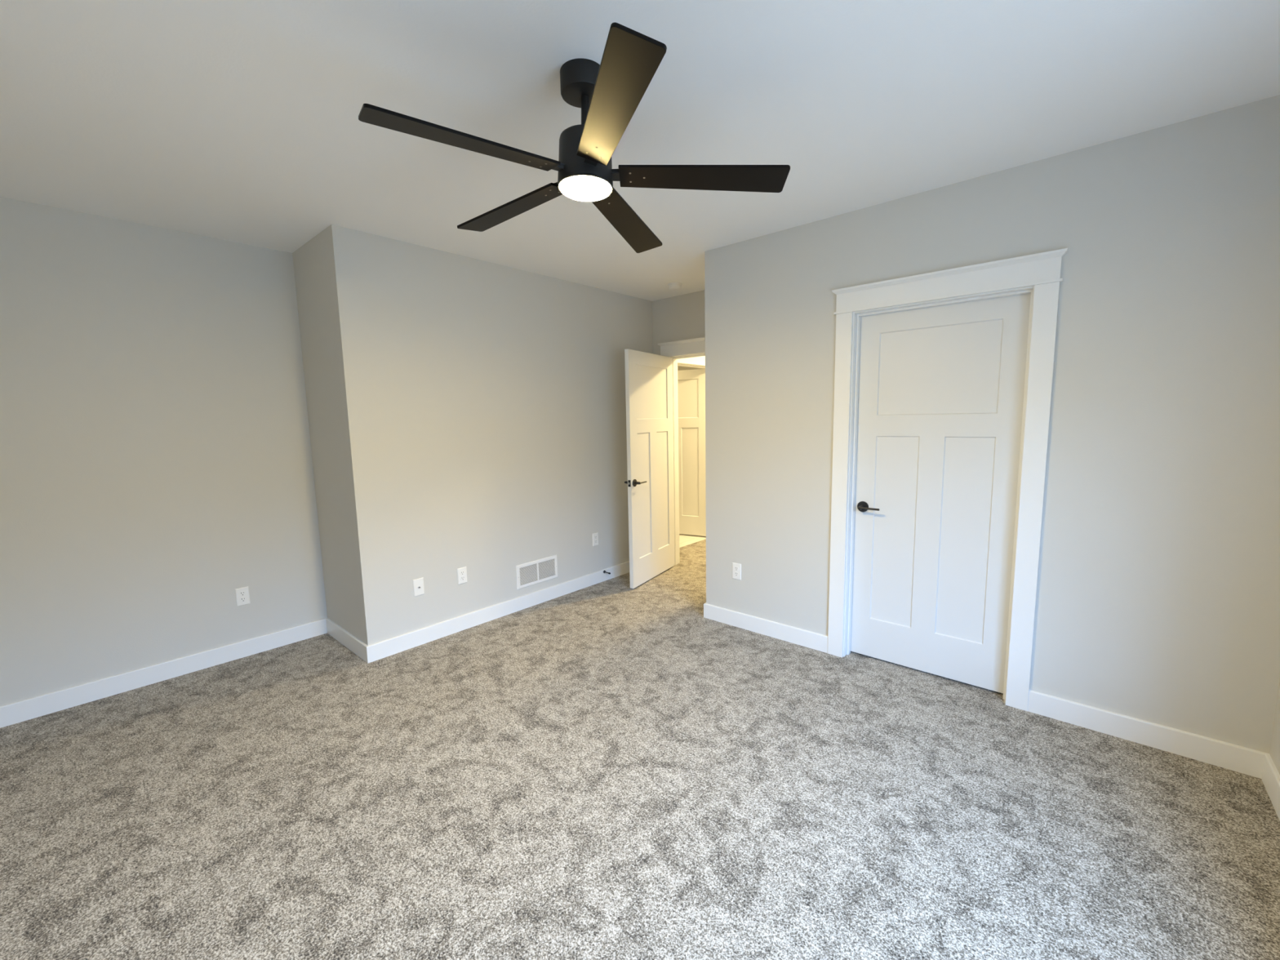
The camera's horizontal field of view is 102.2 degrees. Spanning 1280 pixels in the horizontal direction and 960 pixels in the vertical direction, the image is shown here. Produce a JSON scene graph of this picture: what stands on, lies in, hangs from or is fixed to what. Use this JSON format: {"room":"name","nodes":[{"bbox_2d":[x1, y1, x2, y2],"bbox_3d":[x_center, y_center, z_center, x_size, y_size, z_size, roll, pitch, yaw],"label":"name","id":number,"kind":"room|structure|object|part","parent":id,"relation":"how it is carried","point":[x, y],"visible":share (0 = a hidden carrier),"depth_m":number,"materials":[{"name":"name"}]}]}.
{"room":"empty bedroom","nodes":[
{"label":"empty bedroom","id":0,"kind":"room"},
{"bbox_2d":[0,196,327,706],"bbox_3d":[-2.876,-0.114,2.922,0.115,2.593,1.985,5,9,41],"label":"wall","id":1,"kind":"structure","parent":0,"point":[156,462],"depth_m":2.90,"materials":[{"name":"grey paint"}]},
{"bbox_2d":[0,617,327,728],"bbox_3d":[-2.801,1.124,3.031,0.014,0.107,1.750,5,9,41],"label":"baseboard","id":2,"kind":"structure","parent":1,"relation":"attached to","point":[34,707],"depth_m":2.98,"materials":[{"name":"white paint"}]},
{"bbox_2d":[235,586,250,606],"bbox_3d":[-2.538,0.744,3.298,0.007,0.115,0.070,5,9,41],"label":"wall outlet","id":3,"kind":"object","parent":1,"relation":"attached to","point":[242,597],"visible":1,"depth_m":3.29,"materials":[{"name":"white plastic"}]},
{"bbox_2d":[239,591,245,595],"bbox_3d":[-2.537,0.725,3.294,0.003,0.028,0.034,5,9,41],"label":"receptacle","id":4,"kind":"object","parent":3,"relation":"attached to","point":[241,593],"depth_m":3.29,"materials":[{"name":"grey plastic"}]},
{"bbox_2d":[240,596,246,601],"bbox_3d":[-2.536,0.764,3.299,0.003,0.028,0.034,5,9,41],"label":"receptacle","id":5,"kind":"object","parent":3,"relation":"attached to","point":[242,598],"depth_m":3.30,"materials":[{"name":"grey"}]},
{"bbox_2d":[292,224,368,645],"bbox_3d":[-1.987,-0.186,3.379,0.836,2.593,0.115,5,9,41],"label":"wall","id":6,"kind":"structure","parent":0,"point":[313,262],"depth_m":3.26,"materials":[{"name":"grey paint"}]},
{"bbox_2d":[325,617,368,662],"bbox_3d":[-1.957,1.058,3.438,0.734,0.107,0.014,5,9,41],"label":"baseboard","id":7,"kind":"structure","parent":6,"relation":"attached to","point":[358,647],"depth_m":3.40,"materials":[{"name":"white paint"}]},
{"bbox_2d":[331,224,653,645],"bbox_3d":[-0.827,-0.301,4.139,0.115,2.593,2.803,5,9,41],"label":"wall","id":8,"kind":"structure","parent":0,"point":[486,401],"depth_m":3.65,"materials":[{"name":"grey paint"}]},
{"bbox_2d":[413,577,424,596],"bbox_3d":[-1.463,0.710,3.418,0.015,0.115,0.070,5,9,41],"label":"cable jack plate","id":9,"kind":"object","parent":8,"relation":"attached to","point":[418,584],"visible":1,"depth_m":3.42,"materials":[{"name":"white plastic"}]},
{"bbox_2d":[457,566,466,584],"bbox_3d":[-1.257,0.677,3.654,0.007,0.115,0.070,5,9,41],"label":"wall outlet","id":10,"kind":"object","parent":8,"relation":"attached to","point":[461,572],"visible":1,"depth_m":3.65,"materials":[{"name":"white plastic"}]},
{"bbox_2d":[366,560,629,662],"bbox_3d":[-0.759,0.938,4.241,0.014,0.107,2.817,5,9,41],"label":"baseboard","id":11,"kind":"structure","parent":8,"relation":"attached to","point":[378,651],"depth_m":3.79,"materials":[{"name":"white paint"}]},
{"bbox_2d":[515,555,557,589],"bbox_3d":[-0.822,0.737,4.155,0.008,0.192,0.402,5,9,41],"label":"air vent","id":12,"kind":"object","parent":8,"relation":"in","point":[539,571],"visible":1,"depth_m":4.14,"materials":[{"name":"white metal"}]},
{"bbox_3d":[-0.883,0.745,4.088,0.003,0.137,0.168,5,9,41],"label":"louver panel","id":13,"kind":"part","parent":12,"relation":"part of","materials":[{"name":"white metal"}]},
{"bbox_3d":[-0.763,0.727,4.223,0.003,0.137,0.168,5,9,41],"label":"louver panel","id":14,"kind":"part","parent":12,"relation":"part of","materials":[{"name":"white metal"}]},
{"bbox_2d":[592,532,598,546],"bbox_3d":[-0.397,0.531,4.617,0.007,0.115,0.070,5,9,41],"label":"wall outlet","id":15,"kind":"object","parent":8,"relation":"attached to","point":[595,535],"visible":1,"depth_m":4.61,"materials":[{"name":"white plastic"}]},
{"bbox_2d":[0,533,1279,959],"bbox_3d":[0.021,1.083,3.862,6.502,0.120,6.970,5,9,41],"label":"floor","id":16,"kind":"structure","parent":0,"point":[609,769],"depth_m":1.94,"materials":[{"name":"grey carpet"}]},
{"bbox_2d":[0,0,1279,301],"bbox_3d":[-0.032,-1.610,3.536,6.502,0.120,6.970,5,9,41],"label":"ceiling","id":17,"kind":"structure","parent":0,"point":[237,121],"depth_m":1.83,"materials":[{"name":"white paint"}]},
{"bbox_2d":[358,22,790,253],"bbox_3d":[-0.219,-1.140,1.719,1.251,0.370,1.289,5,9,41],"label":"ceiling fan","id":18,"kind":"object","parent":17,"relation":"hanging from","point":[608,94],"visible":1,"depth_m":1.63,"materials":[{"name":"black wood"}]},
{"bbox_3d":[-0.503,-0.983,1.502,0.549,0.009,0.126,-5,18,-34],"label":"blade","id":19,"kind":"part","parent":18,"relation":"part of","materials":[{"name":"black wood"}]},
{"bbox_3d":[-0.487,-1.024,1.955,0.549,0.009,0.126,2,16,38],"label":"blade","id":20,"kind":"part","parent":18,"relation":"part of","materials":[{"name":"black wood"}]},
{"bbox_3d":[-0.180,-1.221,1.698,0.044,0.182,0.044,5,7,41],"label":"down rod","id":21,"kind":"part","parent":18,"relation":"part of","materials":[{"name":"black metal"}]},
{"bbox_3d":[-0.075,-0.967,1.347,0.126,0.009,0.549,10,4,-17],"label":"blade","id":22,"kind":"part","parent":18,"relation":"part of","materials":[{"name":"black wood"}]},
{"bbox_3d":[-0.049,-1.033,2.080,0.126,0.009,0.549,-9,0,20],"label":"blade","id":23,"kind":"part","parent":18,"relation":"part of","materials":[{"name":"black wood"}]},
{"bbox_3d":[0.206,-0.998,1.704,0.549,0.009,0.126,2,-5,2],"label":"blade","id":24,"kind":"part","parent":18,"relation":"part of","materials":[{"name":"black wood"}]},
{"bbox_2d":[667,282,682,290],"bbox_3d":[0.297,-1.635,4.372,0.120,0.043,0.120,5,9,41],"label":"smoke detector","id":25,"kind":"object","parent":17,"relation":"attached to","point":[673,286],"visible":1,"depth_m":4.33,"materials":[{"name":"white plastic"}]},
{"bbox_2d":[652,289,705,355],"bbox_3d":[0.819,-0.392,4.624,6.502,2.593,0.115,5,9,41],"label":"wall","id":26,"kind":"structure","parent":0,"point":[682,317],"depth_m":4.80,"materials":[{"name":"grey paint"}]},
{"bbox_2d":[624,348,675,588],"bbox_3d":[0.111,-0.112,4.686,0.157,2.024,0.818,3,8,30],"label":"door","id":27,"kind":"structure","parent":26,"relation":"in","point":[648,376],"depth_m":4.62,"materials":[{"name":"white paint"}]},
{"bbox_3d":[-0.044,0.025,4.391,0.008,0.064,0.064,3,8,30],"label":"handle","id":28,"kind":"part","parent":27,"relation":"part of","materials":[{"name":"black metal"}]},
{"bbox_2d":[657,337,705,564],"bbox_3d":[0.641,-0.202,4.809,1.038,2.179,0.195,5,9,41],"label":"door frame","id":29,"kind":"structure","parent":26,"relation":"attached to","point":[691,348],"depth_m":4.99,"materials":[{"name":"white paint"}]},
{"bbox_3d":[0.346,-0.172,5.165,0.090,2.046,0.018,5,9,41],"label":"casing","id":30,"kind":"part","parent":29,"relation":"part of","materials":[{"name":"white paint"}]},
{"bbox_3d":[0.570,-1.210,4.629,1.038,0.133,0.040,5,9,41],"label":"head casing","id":31,"kind":"part","parent":29,"relation":"part of","materials":[{"name":"white paint"}]},
{"bbox_2d":[677,365,704,370],"bbox_3d":[-0.032,-0.650,6.894,2.200,2.593,2.182,5,9,41],"label":"wall","id":32,"kind":"structure","parent":0,"point":[679,368],"depth_m":7.47,"materials":[{"name":"grey paint"}]},
{"bbox_2d":[704,94,1279,753],"bbox_3d":[1.583,-0.182,2.764,2.879,2.593,0.115,5,9,41],"label":"wall","id":33,"kind":"structure","parent":0,"point":[1157,597],"depth_m":2.25,"materials":[{"name":"grey paint"}]},
{"bbox_2d":[732,562,741,580],"bbox_3d":[0.675,0.638,3.604,0.070,0.115,0.007,5,9,41],"label":"wall outlet","id":34,"kind":"object","parent":33,"relation":"attached to","point":[736,567],"visible":1,"depth_m":3.60,"materials":[{"name":"white plastic"}]},
{"bbox_2d":[703,603,827,653],"bbox_3d":[0.823,0.995,3.517,0.930,0.107,0.014,5,9,41],"label":"baseboard","id":35,"kind":"structure","parent":33,"relation":"attached to","point":[801,637],"depth_m":3.47,"materials":[{"name":"white paint"}]},
{"bbox_2d":[850,293,1031,693],"bbox_3d":[1.595,0.082,2.841,0.820,2.024,0.157,5,9,41],"label":"door","id":36,"kind":"structure","parent":33,"relation":"in","point":[941,388],"depth_m":2.79,"materials":[{"name":"white paint"}]},
{"bbox_3d":[1.323,0.158,3.065,0.064,0.064,0.008,5,9,41],"label":"handle","id":37,"kind":"part","parent":36,"relation":"part of","materials":[{"name":"black metal"}]},
{"bbox_3d":[1.326,0.167,2.994,0.118,0.012,0.012,5,9,41],"label":"lever","id":38,"kind":"part","parent":36,"relation":"part of","materials":[{"name":"black metal"}]},
{"bbox_2d":[827,248,1067,711],"bbox_3d":[1.555,0.024,2.790,1.039,2.179,0.155,5,9,41],"label":"door frame","id":39,"kind":"structure","parent":33,"relation":"attached to","point":[1038,274],"depth_m":2.55,"materials":[{"name":"white paint"}]},
{"bbox_3d":[1.185,0.066,3.063,0.090,2.046,0.018,5,9,41],"label":"casing","id":40,"kind":"part","parent":39,"relation":"part of","materials":[{"name":"white paint"}]},
{"bbox_3d":[1.497,-0.985,2.624,1.039,0.133,0.040,5,9,41],"label":"head casing","id":41,"kind":"part","parent":39,"relation":"part of","materials":[{"name":"white paint"}]},
{"bbox_3d":[1.866,0.125,2.463,0.090,2.046,0.018,5,9,41],"label":"casing","id":42,"kind":"part","parent":39,"relation":"part of","materials":[{"name":"white paint"}]},
{"bbox_2d":[1027,689,1266,778],"bbox_3d":[2.204,1.114,2.302,0.770,0.107,0.014,5,9,41],"label":"baseboard","id":43,"kind":"structure","parent":33,"relation":"attached to","point":[1232,757],"depth_m":2.26,"materials":[{"name":"white paint"}]},
{"bbox_2d":[1269,678,1279,774],"bbox_3d":[1.338,0.099,0.481,0.200,2.593,3.656,5,9,41],"label":"wall","id":44,"kind":"structure","parent":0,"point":[1274,752],"depth_m":2.00,"materials":[{"name":"grey paint"}]},
{"bbox_2d":[1261,753,1279,821],"bbox_3d":[1.282,1.326,0.701,0.014,0.107,3.656,5,9,41],"label":"baseboard","id":45,"kind":"structure","parent":44,"relation":"attached to","point":[1270,777],"depth_m":1.95,"materials":[{"name":"white paint"}]},
{"bbox_3d":[0.802,-0.569,6.094,0.115,2.593,2.082,5,9,41],"label":"wall","id":46,"kind":"structure","parent":0,"visible":0},
{"bbox_2d":[677,355,705,368],"bbox_3d":[0.607,-0.329,5.865,0.155,2.179,1.038,5,9,41],"label":"door frame","id":47,"kind":"structure","parent":46,"relation":"attached to","point":[696,362],"depth_m":5.68,"materials":[{"name":"white paint"}]},
{"bbox_2d":[677,368,706,536],"bbox_3d":[0.467,-0.328,6.419,0.820,2.024,0.157,2,8,27],"label":"door","id":48,"kind":"structure","parent":46,"relation":"in","point":[691,383],"depth_m":6.31,"materials":[{"name":"white paint"}]}
]}

